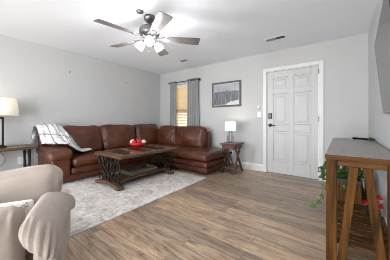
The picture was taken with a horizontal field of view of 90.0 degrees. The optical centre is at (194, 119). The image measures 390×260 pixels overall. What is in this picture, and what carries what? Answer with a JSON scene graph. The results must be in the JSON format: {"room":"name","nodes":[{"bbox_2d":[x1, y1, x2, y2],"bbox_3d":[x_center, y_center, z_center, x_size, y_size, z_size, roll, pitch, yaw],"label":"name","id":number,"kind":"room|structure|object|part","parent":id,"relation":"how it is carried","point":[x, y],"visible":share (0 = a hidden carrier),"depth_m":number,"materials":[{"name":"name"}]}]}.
{"room":"living room","nodes":[
{"label":"living room","id":0,"kind":"room"},
{"bbox_2d":[0,35,159,171],"bbox_3d":[-4.368,-0.147,1.595,0.150,2.440,11.150,0,0,37],"label":"wall","id":1,"kind":"structure","parent":0,"point":[95,91],"depth_m":3.83,"materials":[{"name":"paint"}]},
{"bbox_2d":[18,157,22,163],"bbox_3d":[-2.971,0.693,3.322,0.011,0.116,0.072,0,0,37],"label":"wall outlet","id":2,"kind":"object","parent":1,"relation":"attached to","point":[20,159],"visible":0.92,"depth_m":3.32,"materials":[{"name":"white plastic"}]},
{"bbox_2d":[0,0,377,73],"bbox_3d":[-2.468,-1.427,0.075,5.015,0.120,11.300,0,0,37],"label":"ceiling","id":3,"kind":"structure","parent":0,"point":[227,30],"depth_m":2.80,"materials":[{"name":"paint"}]},
{"bbox_2d":[136,9,143,13],"bbox_3d":[-0.695,-1.356,2.457,0.090,0.022,0.090,0,0,37],"label":"smoke detector","id":4,"kind":"object","parent":3,"relation":"attached to","point":[139,11],"visible":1,"depth_m":2.44,"materials":[{"name":"grey plastic"}]},
{"bbox_2d":[93,11,199,55],"bbox_3d":[-0.636,-1.124,2.586,1.316,0.486,1.305,0,0,37],"label":"ceiling fan","id":5,"kind":"object","parent":3,"relation":"hanging from","point":[149,32],"visible":1,"depth_m":2.52,"materials":[{"name":"wood"}]},
{"bbox_3d":[-0.901,-1.082,2.294,0.155,0.040,0.505,0,0,44],"label":"blade","id":6,"kind":"part","parent":5,"relation":"part of","materials":[{"name":"brown wood"}]},
{"bbox_3d":[-0.984,-1.082,2.784,0.505,0.040,0.155,0,0,26],"label":"blade","id":7,"kind":"part","parent":5,"relation":"part of","materials":[{"name":"brown wood"}]},
{"bbox_3d":[-0.750,-0.994,2.636,0.127,0.128,0.124,0,0,37],"label":"lamp shade","id":8,"kind":"part","parent":5,"relation":"part of","materials":[{"name":"white glass"}]},
{"bbox_3d":[-0.572,-0.994,2.448,0.129,0.128,0.128,0,0,37],"label":"lamp shade","id":9,"kind":"part","parent":5,"relation":"part of","materials":[{"name":"white glass"}]},
{"bbox_3d":[-0.496,-0.994,2.695,0.122,0.128,0.129,0,0,37],"label":"lamp shade","id":10,"kind":"part","parent":5,"relation":"part of","materials":[{"name":"white glass"}]},
{"bbox_3d":[-0.544,-1.082,3.014,0.155,0.040,0.505,0,0,8],"label":"blade","id":11,"kind":"part","parent":5,"relation":"part of","materials":[{"name":"brown wood"}]},
{"bbox_3d":[-0.410,-1.082,2.221,0.155,0.040,0.505,0,0,-28],"label":"blade","id":12,"kind":"part","parent":5,"relation":"part of","materials":[{"name":"brown wood"}]},
{"bbox_3d":[-0.189,-1.082,2.666,0.505,0.040,0.155,0,0,-10],"label":"blade","id":13,"kind":"part","parent":5,"relation":"part of","materials":[{"name":"brown wood"}]},
{"bbox_2d":[264,35,285,41],"bbox_3d":[1.347,-1.360,3.269,0.330,0.015,0.120,0,0,37],"label":"ceiling vent","id":14,"kind":"object","parent":3,"relation":"in","point":[281,36],"visible":1,"depth_m":3.26,"materials":[{"name":"white plastic"}]},
{"bbox_2d":[25,163,386,259],"bbox_3d":[-2.468,1.133,0.075,5.015,0.120,11.300,0,0,37],"label":"floor","id":15,"kind":"structure","parent":0,"point":[247,214],"depth_m":1.96,"materials":[{"name":"laminate"}]},
{"bbox_2d":[0,144,36,167],"bbox_3d":[-2.932,0.748,2.984,0.420,0.650,0.720,0,0,37],"label":"end table","id":16,"kind":"object","parent":15,"relation":"on","point":[24,147],"visible":0.52,"depth_m":3.10,"materials":[{"name":"brown wood"}]},
{"bbox_2d":[0,97,18,147],"bbox_3d":[-2.974,0.050,2.937,0.490,0.745,0.490,0,0,37],"label":"table lamp","id":17,"kind":"object","parent":16,"relation":"on","point":[8,106],"visible":1,"depth_m":2.92,"materials":[{"name":"white fabric"}]},
{"bbox_3d":[-2.974,-0.193,2.937,0.490,0.260,0.490,0,0,37],"label":"lamp shade","id":18,"kind":"part","parent":17,"relation":"part of","materials":[{"name":"white fabric"}]},
{"bbox_3d":[-2.829,0.733,3.257,0.223,0.531,0.033,0,0,37],"label":"leg","id":19,"kind":"part","parent":16,"relation":"part of","materials":[{"name":"metal"}]},
{"bbox_3d":[-2.705,0.733,3.164,0.223,0.530,0.033,0,0,37],"label":"leg","id":20,"kind":"part","parent":16,"relation":"part of","materials":[{"name":"metal"}]},
{"bbox_2d":[0,164,75,259],"bbox_3d":[-1.414,0.736,1.273,1.043,0.674,1.000,0,0,-28],"label":"recliner","id":21,"kind":"object","parent":15,"relation":"on","point":[44,232],"visible":1,"depth_m":1.27,"materials":[{"name":"beige fabric"}]},
{"bbox_2d":[0,199,33,215],"bbox_3d":[-1.307,0.672,1.377,0.258,0.168,0.077,0,0,-28],"label":"throw pillow","id":22,"kind":"object","parent":21,"relation":"on","point":[27,204],"visible":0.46,"depth_m":1.40,"materials":[{"name":"white fabric"}]},
{"bbox_3d":[-1.522,0.596,1.563,0.788,0.395,0.331,0,0,-28],"label":"backrest","id":23,"kind":"part","parent":21,"relation":"part of","materials":[{"name":"beige fabric"}]},
{"bbox_3d":[-1.018,0.871,1.426,0.150,0.288,0.735,0,0,-28],"label":"armrest","id":24,"kind":"part","parent":21,"relation":"part of","materials":[{"name":"beige fabric"}]},
{"bbox_2d":[36,124,228,181],"bbox_3d":[-1.034,0.586,3.887,2.379,0.973,2.940,0,0,37],"label":"sectional sofa","id":25,"kind":"object","parent":15,"relation":"on","point":[194,152],"visible":0.7,"depth_m":4.01,"materials":[{"name":"brown leather"}]},
{"bbox_3d":[-2.415,0.763,3.343,0.677,0.423,0.283,0,0,37],"label":"armrest","id":26,"kind":"part","parent":25,"relation":"part of","materials":[{"name":"brown leather"}]},
{"bbox_2d":[31,123,91,151],"bbox_3d":[-2.377,0.320,3.536,0.683,0.529,0.816,0,0,37],"label":"throw blanket","id":27,"kind":"object","parent":25,"relation":"on","point":[48,133],"visible":1,"depth_m":3.35,"materials":[{"name":"white fabric"}]},
{"bbox_2d":[49,125,102,152],"bbox_3d":[-2.305,0.384,3.823,0.412,0.570,0.941,0,0,37],"label":"cushion","id":28,"kind":"object","parent":25,"relation":"on","point":[85,136],"depth_m":3.81,"materials":[{"name":"brown leather"}]},
{"bbox_2d":[71,150,109,166],"bbox_3d":[-2.026,0.726,3.718,0.603,0.226,0.761,0,0,37],"label":"seat cushion","id":29,"kind":"object","parent":25,"relation":"on","point":[88,158],"depth_m":3.47,"materials":[{"name":"brown leather"}]},
{"bbox_2d":[99,124,136,149],"bbox_3d":[-1.765,0.389,4.528,0.404,0.562,0.898,0,0,37],"label":"cushion","id":30,"kind":"object","parent":25,"relation":"on","point":[112,136],"depth_m":4.33,"materials":[{"name":"brown leather"}]},
{"bbox_3d":[-1.212,0.623,4.050,1.850,0.700,2.845,0,0,37],"label":"frame","id":31,"kind":"part","parent":25,"relation":"part of","materials":[{"name":"brown leather"}]},
{"bbox_3d":[-1.014,0.976,3.901,2.245,0.105,2.835,0,0,37],"label":"frame","id":32,"kind":"part","parent":25,"relation":"part of","materials":[{"name":"brown leather"}]},
{"bbox_2d":[134,124,158,143],"bbox_3d":[-1.284,0.392,5.173,0.392,0.578,0.785,0,0,37],"label":"cushion","id":33,"kind":"object","parent":25,"relation":"on","point":[148,132],"depth_m":5.03,"materials":[{"name":"brown leather"}]},
{"bbox_3d":[-0.925,0.866,4.012,2.275,0.109,2.570,0,0,37],"label":"seat rail","id":34,"kind":"part","parent":25,"relation":"part of","materials":[{"name":"brown leather"}]},
{"bbox_2d":[146,143,168,145],"bbox_3d":[-1.013,0.726,5.040,0.630,0.233,0.808,0,0,37],"label":"seat cushion","id":35,"kind":"object","parent":25,"relation":"on","point":[160,144],"depth_m":4.99,"materials":[{"name":"brown leather"}]},
{"bbox_2d":[158,125,178,144],"bbox_3d":[-0.713,0.413,5.226,0.689,0.522,0.350,0,0,37],"label":"cushion","id":36,"kind":"object","parent":25,"relation":"on","point":[166,134],"depth_m":5.06,"materials":[{"name":"brown leather"}]},
{"bbox_2d":[156,144,192,156],"bbox_3d":[-0.468,0.722,4.631,0.783,0.234,0.823,0,0,37],"label":"seat cushion","id":37,"kind":"object","parent":25,"relation":"on","point":[174,153],"depth_m":4.44,"materials":[{"name":"brown leather"}]},
{"bbox_2d":[175,126,207,146],"bbox_3d":[-0.105,0.418,4.764,0.902,0.530,0.335,0,0,37],"label":"cushion","id":38,"kind":"object","parent":25,"relation":"on","point":[189,136],"depth_m":4.59,"materials":[{"name":"brown leather"}]},
{"bbox_2d":[177,147,228,161],"bbox_3d":[0.185,0.726,4.207,0.807,0.233,0.933,0,0,37],"label":"seat cushion","id":39,"kind":"object","parent":25,"relation":"on","point":[190,154],"depth_m":3.93,"materials":[{"name":"brown leather"}]},
{"bbox_2d":[63,165,205,237],"bbox_3d":[-1.227,1.068,3.223,1.880,0.010,2.305,0,0,37],"label":"area rug","id":40,"kind":"object","parent":15,"relation":"on","point":[96,204],"visible":0.49,"depth_m":2.81,"materials":[{"name":"grey carpet"}]},
{"bbox_2d":[94,145,176,190],"bbox_3d":[-1.036,0.805,3.576,0.800,0.515,1.240,0,0,37],"label":"coffee table","id":41,"kind":"object","parent":40,"relation":"on","point":[114,180],"visible":0.96,"depth_m":3.26,"materials":[{"name":"brown wood"}]},
{"bbox_3d":[-1.544,0.788,3.237,0.223,0.381,0.028,0,0,37],"label":"leg","id":42,"kind":"part","parent":41,"relation":"part of","materials":[{"name":"metal"}]},
{"bbox_3d":[-1.449,0.788,3.165,0.223,0.381,0.028,0,0,37],"label":"leg","id":43,"kind":"part","parent":41,"relation":"part of","materials":[{"name":"metal"}]},
{"bbox_3d":[-1.317,0.788,3.066,0.223,0.380,0.028,0,0,37],"label":"leg","id":44,"kind":"part","parent":41,"relation":"part of","materials":[{"name":"metal"}]},
{"bbox_3d":[-1.221,0.788,2.994,0.223,0.380,0.028,0,0,37],"label":"leg","id":45,"kind":"part","parent":41,"relation":"part of","materials":[{"name":"metal"}]},
{"bbox_2d":[103,165,167,182],"bbox_3d":[-1.042,0.968,3.568,0.400,0.035,1.120,0,0,37],"label":"shelf","id":46,"kind":"object","parent":41,"relation":"attached to","point":[124,177],"depth_m":3.32,"materials":[{"name":"brown wood"}]},
{"bbox_2d":[129,142,146,146],"bbox_3d":[-1.150,0.502,3.925,0.350,0.092,0.350,0,0,37],"label":"decorative bowl","id":47,"kind":"object","parent":41,"relation":"on","point":[130,144],"visible":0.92,"depth_m":3.79,"materials":[{"name":"red ceramic"}]},
{"bbox_2d":[121,163,156,175],"bbox_3d":[-1.021,0.897,3.596,0.320,0.105,0.570,0,0,37],"label":"serving tray","id":48,"kind":"object","parent":41,"relation":"on","point":[140,169],"visible":0.96,"depth_m":3.58,"materials":[{"name":"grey wood"}]},
{"bbox_3d":[-0.560,0.788,3.873,0.223,0.380,0.028,0,0,37],"label":"leg","id":49,"kind":"part","parent":41,"relation":"part of","materials":[{"name":"metal"}]},
{"bbox_2d":[220,142,243,174],"bbox_3d":[0.764,0.777,4.013,0.335,0.607,0.430,0,0,37],"label":"side table","id":50,"kind":"object","parent":15,"relation":"on","point":[225,145],"visible":0.94,"depth_m":3.94,"materials":[{"name":"brown wood"}]},
{"bbox_3d":[0.646,0.786,4.083,0.026,0.588,0.396,0,0,37],"label":"leg","id":51,"kind":"part","parent":50,"relation":"part of","materials":[{"name":"brown wood"}]},
{"bbox_3d":[0.678,0.786,4.096,0.026,0.588,0.396,0,0,37],"label":"leg","id":52,"kind":"part","parent":50,"relation":"part of","materials":[{"name":"brown wood"}]},
{"bbox_2d":[225,122,235,142],"bbox_3d":[0.742,0.258,4.080,0.228,0.428,0.228,0,0,37],"label":"table lamp","id":53,"kind":"object","parent":50,"relation":"on","point":[229,126],"visible":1,"depth_m":4.01,"materials":[{"name":"white fabric"}]},
{"bbox_3d":[0.742,0.134,4.080,0.228,0.180,0.228,0,0,37],"label":"lamp shade","id":54,"kind":"part","parent":53,"relation":"part of","materials":[{"name":"white fabric"}]},
{"bbox_2d":[222,164,239,169],"bbox_3d":[0.764,0.962,4.013,0.275,0.022,0.330,0,0,37],"label":"shelf","id":55,"kind":"object","parent":50,"relation":"attached to","point":[230,166],"depth_m":3.96,"materials":[{"name":"brown wood"}]},
{"bbox_3d":[0.850,0.786,3.930,0.026,0.588,0.396,0,0,37],"label":"leg","id":56,"kind":"part","parent":50,"relation":"part of","materials":[{"name":"brown wood"}]},
{"bbox_3d":[0.882,0.786,3.943,0.026,0.588,0.396,0,0,37],"label":"leg","id":57,"kind":"part","parent":50,"relation":"part of","materials":[{"name":"brown wood"}]},
{"bbox_2d":[325,138,389,259],"bbox_3d":[1.638,0.665,2.003,0.413,0.816,1.689,0,0,37],"label":"console table","id":58,"kind":"object","parent":15,"relation":"on","point":[368,155],"visible":0.92,"depth_m":1.42,"materials":[{"name":"brown wood"}]},
{"bbox_3d":[1.022,0.681,1.462,0.066,0.784,0.060,0,0,37],"label":"leg","id":59,"kind":"part","parent":58,"relation":"part of","materials":[{"name":"brown wood"}]},
{"bbox_2d":[309,161,364,208],"bbox_3d":[1.733,0.775,2.288,0.605,0.571,0.382,0,0,-20],"label":"planter","id":60,"kind":"object","parent":58,"relation":"on","point":[342,175],"visible":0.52,"depth_m":2.26,"materials":[{"name":"brown wood"}]},
{"bbox_3d":[1.135,0.275,1.333,0.413,0.032,0.012,0,0,37],"label":"trim","id":61,"kind":"part","parent":58,"relation":"part of","materials":[{"name":"brown wood"}]},
{"bbox_2d":[352,137,374,139],"bbox_3d":[2.165,0.246,2.511,0.028,0.022,0.240,0,0,-21],"label":"remote control","id":62,"kind":"object","parent":58,"relation":"on","point":[352,137],"visible":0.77,"depth_m":2.52,"materials":[{"name":"black plastic"}]},
{"bbox_2d":[361,194,383,216],"bbox_3d":[1.696,0.813,1.870,0.159,0.229,0.161,0,0,37],"label":"potted flower","id":63,"kind":"object","parent":58,"relation":"on","point":[364,202],"visible":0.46,"depth_m":1.87,"materials":[{"name":"red plant"}]},
{"bbox_3d":[1.705,0.884,1.881,0.110,0.085,0.110,0,0,37],"label":"pot","id":64,"kind":"part","parent":63,"relation":"part of","materials":[{"name":"grey ceramic"}]},
{"bbox_3d":[1.292,0.681,1.259,0.066,0.784,0.060,0,0,37],"label":"leg","id":65,"kind":"part","parent":58,"relation":"part of","materials":[{"name":"brown wood"}]},
{"bbox_2d":[160,33,367,176],"bbox_3d":[0.879,-0.147,4.533,4.715,2.440,0.150,0,0,37],"label":"wall","id":66,"kind":"structure","parent":0,"point":[345,59],"depth_m":4.05,"materials":[{"name":"paint"}]},
{"bbox_2d":[176,84,186,125],"bbox_3d":[-0.258,-0.318,5.330,0.760,1.318,0.053,0,0,37],"label":"window blind","id":67,"kind":"object","parent":66,"relation":"attached to","point":[181,90],"visible":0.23,"depth_m":5.41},
{"bbox_2d":[212,80,240,106],"bbox_3d":[0.719,-0.592,4.540,0.750,0.584,0.029,0,0,37],"label":"framed print","id":68,"kind":"object","parent":66,"relation":"attached to","point":[224,94],"visible":1,"depth_m":4.52,"materials":[{"name":"grey paper"}]},
{"bbox_2d":[267,66,318,179],"bbox_3d":[1.861,0.056,3.762,0.920,2.034,0.201,0,0,37],"label":"door","id":69,"kind":"structure","parent":66,"relation":"in","point":[293,94],"depth_m":3.70,"materials":[{"name":"paint"}]},
{"bbox_3d":[1.689,-0.728,3.849,0.209,0.146,0.007,0,0,37],"label":"panel","id":70,"kind":"part","parent":69,"relation":"part of","materials":[{"name":"paint"}]},
{"bbox_3d":[1.689,-0.210,3.849,0.209,0.530,0.007,0,0,37],"label":"panel","id":71,"kind":"part","parent":69,"relation":"part of","materials":[{"name":"paint"}]},
{"bbox_3d":[1.689,0.530,3.849,0.209,0.530,0.007,0,0,37],"label":"panel","id":72,"kind":"part","parent":69,"relation":"part of","materials":[{"name":"paint"}]},
{"bbox_3d":[1.992,-0.728,3.622,0.209,0.146,0.007,0,0,37],"label":"panel","id":73,"kind":"part","parent":69,"relation":"part of","materials":[{"name":"paint"}]},
{"bbox_3d":[1.992,-0.210,3.622,0.209,0.530,0.007,0,0,37],"label":"panel","id":74,"kind":"part","parent":69,"relation":"part of","materials":[{"name":"paint"}]},
{"bbox_3d":[1.992,0.530,3.622,0.209,0.530,0.007,0,0,37],"label":"panel","id":75,"kind":"part","parent":69,"relation":"part of","materials":[{"name":"paint"}]},
{"bbox_2d":[263,60,323,180],"bbox_3d":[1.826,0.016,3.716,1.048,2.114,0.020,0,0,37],"label":"trim","id":76,"kind":"structure","parent":66,"relation":"attached to","point":[320,63],"depth_m":3.43,"materials":[{"name":"white wood"}]},
{"bbox_2d":[227,160,363,187],"bbox_3d":[0.830,1.000,4.467,4.715,0.145,0.016,0,0,37],"label":"baseboard","id":77,"kind":"structure","parent":66,"relation":"attached to","point":[245,165],"depth_m":4.17,"materials":[{"name":"white wood"}]},
{"bbox_3d":[-0.296,-1.027,5.254,1.108,0.080,0.109,0,0,37],"label":"curtain rod","id":78,"kind":"object","parent":66,"relation":"attached to","visible":0},
{"bbox_2d":[170,81,175,125],"bbox_3d":[-0.616,-0.025,5.456,0.230,2.075,0.079,0,0,37],"label":"curtain","id":79,"kind":"object","parent":78,"relation":"hanging from","point":[172,84],"visible":0.71,"depth_m":5.42,"materials":[{"name":"grey fabric"}]},
{"bbox_2d":[187,78,198,125],"bbox_3d":[-0.068,-0.025,5.045,0.387,2.075,0.080,0,0,37],"label":"curtain","id":80,"kind":"object","parent":78,"relation":"hanging from","point":[192,86],"visible":0.67,"depth_m":5.03,"materials":[{"name":"grey fabric"}]},
{"bbox_2d":[368,0,389,217],"bbox_3d":[-0.478,-0.147,-1.326,0.150,2.440,11.150,0,0,37],"label":"wall","id":81,"kind":"structure","parent":0,"point":[378,122],"depth_m":2.36,"materials":[{"name":"paint"}]},
{"bbox_2d":[374,0,389,113],"bbox_3d":[1.375,-0.378,1.376,0.117,0.650,1.120,0,0,40],"label":"television","id":82,"kind":"object","parent":81,"relation":"attached to","point":[382,41],"visible":1,"depth_m":1.36,"materials":[{"name":"plastic"}]},
{"bbox_2d":[379,203,386,230],"bbox_3d":[-0.594,1.000,-1.342,0.016,0.145,10.984,0,0,37],"label":"baseboard","id":83,"kind":"structure","parent":81,"relation":"attached to","point":[382,215],"depth_m":1.89,"materials":[{"name":"white wood"}]}
]}

